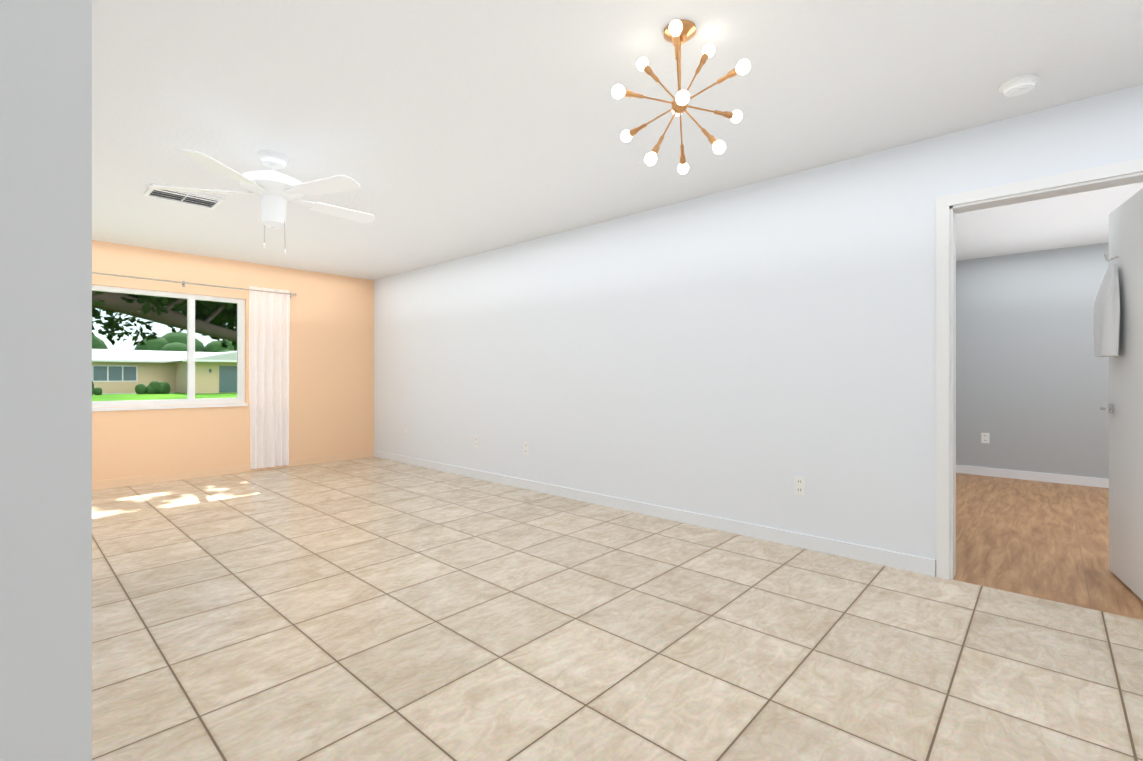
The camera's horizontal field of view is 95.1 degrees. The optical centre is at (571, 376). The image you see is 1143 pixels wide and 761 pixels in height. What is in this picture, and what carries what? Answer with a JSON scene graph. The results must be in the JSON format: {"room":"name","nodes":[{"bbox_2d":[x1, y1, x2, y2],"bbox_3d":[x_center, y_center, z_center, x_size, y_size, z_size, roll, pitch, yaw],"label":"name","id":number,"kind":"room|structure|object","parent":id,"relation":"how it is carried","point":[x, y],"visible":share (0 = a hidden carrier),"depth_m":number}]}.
{"room":"empty living room","nodes":[
{"label":"empty living room","id":0,"kind":"room"},
{"bbox_2d":[92,240,373,480],"bbox_3d":[-4.280,-0.035,5.661,0.160,2.590,4.660,0,0,42],"label":"wall","id":1,"kind":"structure","parent":0,"point":[331,376],"depth_m":6.10},
{"bbox_2d":[92,285,246,410],"bbox_3d":[-4.588,-0.279,5.268,0.123,1.242,2.305,0,0,42],"label":"window","id":2,"kind":"structure","parent":1,"relation":"in","point":[190,401],"depth_m":5.73},
{"bbox_2d":[92,272,296,468],"bbox_3d":[-4.419,0.018,5.321,0.092,2.125,3.032,0,0,42],"label":"curtain","id":3,"kind":"object","parent":1,"relation":"attached to","point":[269,324],"visible":1,"depth_m":6.22},
{"bbox_2d":[92,450,373,489],"bbox_3d":[-4.207,1.067,5.614,0.012,0.085,4.366,0,0,42],"label":"baseboard","id":4,"kind":"structure","parent":1,"relation":"attached to","point":[127,481],"depth_m":5.79},
{"bbox_2d":[92,457,1142,760],"bbox_3d":[0.679,1.160,3.821,9.650,0.100,8.320,0,0,42],"label":"floor","id":5,"kind":"structure","parent":0,"point":[368,609],"depth_m":2.27},
{"bbox_2d":[0,0,91,760],"bbox_3d":[-0.652,0.084,0.630,0.880,2.028,0.053,0,0,42],"label":"wall","id":6,"kind":"structure","parent":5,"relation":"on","point":[45,380],"depth_m":0.33},
{"bbox_2d":[92,0,1142,279],"bbox_3d":[0.679,-1.380,3.821,10.050,0.100,8.720,0,0,42],"label":"ceiling","id":7,"kind":"structure","parent":0,"point":[442,130],"depth_m":2.56},
{"bbox_2d":[144,183,224,208],"bbox_3d":[-2.851,-1.322,3.858,0.320,0.016,0.430,0,0,42],"label":"ceiling vent","id":8,"kind":"object","parent":7,"relation":"in","point":[200,200],"visible":0.92,"depth_m":3.86},
{"bbox_2d":[147,149,374,253],"bbox_3d":[-1.772,-1.035,3.196,1.236,0.590,1.194,0,0,42],"label":"fan","id":9,"kind":"object","parent":7,"relation":"hanging from","point":[274,190],"visible":1,"depth_m":3.08},
{"bbox_2d":[612,20,750,173],"bbox_3d":[0.416,-1.069,2.011,0.562,0.522,0.507,0,0,42],"label":"chandelier","id":10,"kind":"object","parent":7,"relation":"hanging from","point":[677,33],"visible":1,"depth_m":1.99},
{"bbox_2d":[999,73,1039,96],"bbox_3d":[2.025,-1.309,2.365,0.140,0.042,0.140,0,0,42],"label":"smoke detector","id":11,"kind":"object","parent":7,"relation":"attached to","point":[1019,85],"visible":1,"depth_m":2.34},
{"bbox_2d":[374,84,1142,559],"bbox_3d":[0.505,-0.110,4.372,8.650,2.440,0.120,0,0,42],"label":"wall","id":12,"kind":"structure","parent":0,"point":[746,354],"depth_m":3.71},
{"bbox_2d":[403,427,406,436],"bbox_3d":[-2.134,0.710,6.689,0.072,0.116,0.008,0,0,42],"label":"electrical outlet plate","id":13,"kind":"object","parent":12,"relation":"attached to","point":[404,428],"depth_m":6.67},
{"bbox_2d":[474,436,478,446],"bbox_3d":[-1.032,0.710,5.685,0.072,0.116,0.008,0,0,42],"label":"electrical outlet plate","id":14,"kind":"object","parent":12,"relation":"attached to","point":[476,438],"depth_m":5.68},
{"bbox_2d":[523,442,528,454],"bbox_3d":[-0.448,0.710,5.153,0.072,0.116,0.008,0,0,42],"label":"electrical outlet plate","id":15,"kind":"object","parent":12,"relation":"attached to","point":[525,445],"depth_m":5.15},
{"bbox_2d":[374,450,935,575],"bbox_3d":[-0.359,1.065,5.069,6.435,0.090,0.012,0,0,42],"label":"baseboard","id":16,"kind":"structure","parent":12,"relation":"attached to","point":[916,564],"depth_m":3.80},
{"bbox_2d":[794,476,805,494],"bbox_3d":[1.481,0.710,3.396,0.072,0.116,0.008,0,0,42],"label":"electrical outlet plate","id":17,"kind":"object","parent":12,"relation":"attached to","point":[799,485],"depth_m":3.39},
{"bbox_2d":[936,158,1142,579],"bbox_3d":[2.417,0.060,2.633,0.940,2.100,0.156,0,0,42],"label":"door frame","id":18,"kind":"structure","parent":12,"relation":"attached to","point":[944,203],"depth_m":2.86},
{"bbox_2d":[1093,188,1142,600],"bbox_3d":[2.854,0.088,2.684,0.226,2.020,0.726,0,0,42],"label":"bedroom door","id":19,"kind":"structure","parent":12,"relation":"in","point":[1118,321],"depth_m":2.75},
{"bbox_2d":[956,243,1108,478],"bbox_3d":[5.694,-0.110,4.961,4.010,2.440,0.120,0,0,42],"label":"wall","id":20,"kind":"structure","parent":0,"point":[1032,382],"depth_m":5.58},
{"bbox_2d":[981,433,989,443],"bbox_3d":[4.628,0.690,5.846,0.072,0.116,0.008,0,0,42],"label":"electrical outlet plate","id":21,"kind":"object","parent":20,"relation":"attached to","point":[985,437],"depth_m":5.84},
{"bbox_2d":[956,465,1108,487],"bbox_3d":[5.646,1.065,4.915,3.720,0.090,0.012,0,0,42],"label":"baseboard","id":22,"kind":"structure","parent":20,"relation":"attached to","point":[1015,474],"depth_m":5.56},
{"label":"outside","id":23,"kind":"structure","parent":0,"visible":0},
{"bbox_2d":[92,392,236,400],"bbox_3d":[-61.642,1.261,56.253,152.790,0.001,180.000,0,0,42],"label":"lawn","id":24,"kind":"structure","parent":23,"point":[124,397],"depth_m":32.70},
{"bbox_2d":[92,381,170,394],"bbox_3d":[-32.181,0.774,34.816,1.499,1.550,34.494,0,0,42],"label":"bushes","id":25,"kind":"object","parent":24,"relation":"on","point":[158,387],"depth_m":37.01},
{"bbox_2d":[92,349,236,393],"bbox_3d":[-36.312,-0.451,38.589,15.430,3.420,45.400,0,0,42],"label":"house","id":26,"kind":"structure","parent":24,"relation":"on","point":[226,365],"depth_m":39.30},
{"bbox_2d":[92,331,236,352],"bbox_3d":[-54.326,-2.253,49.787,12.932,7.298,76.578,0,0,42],"label":"tree","id":27,"kind":"object","parent":24,"relation":"on","point":[160,344],"depth_m":58.97},
{"bbox_2d":[92,291,236,350],"bbox_3d":[-11.332,-5.698,11.671,12.977,14.100,19.623,0,0,42],"label":"oak tree","id":28,"kind":"object","parent":24,"relation":"on","point":[208,319],"depth_m":13.55}
]}

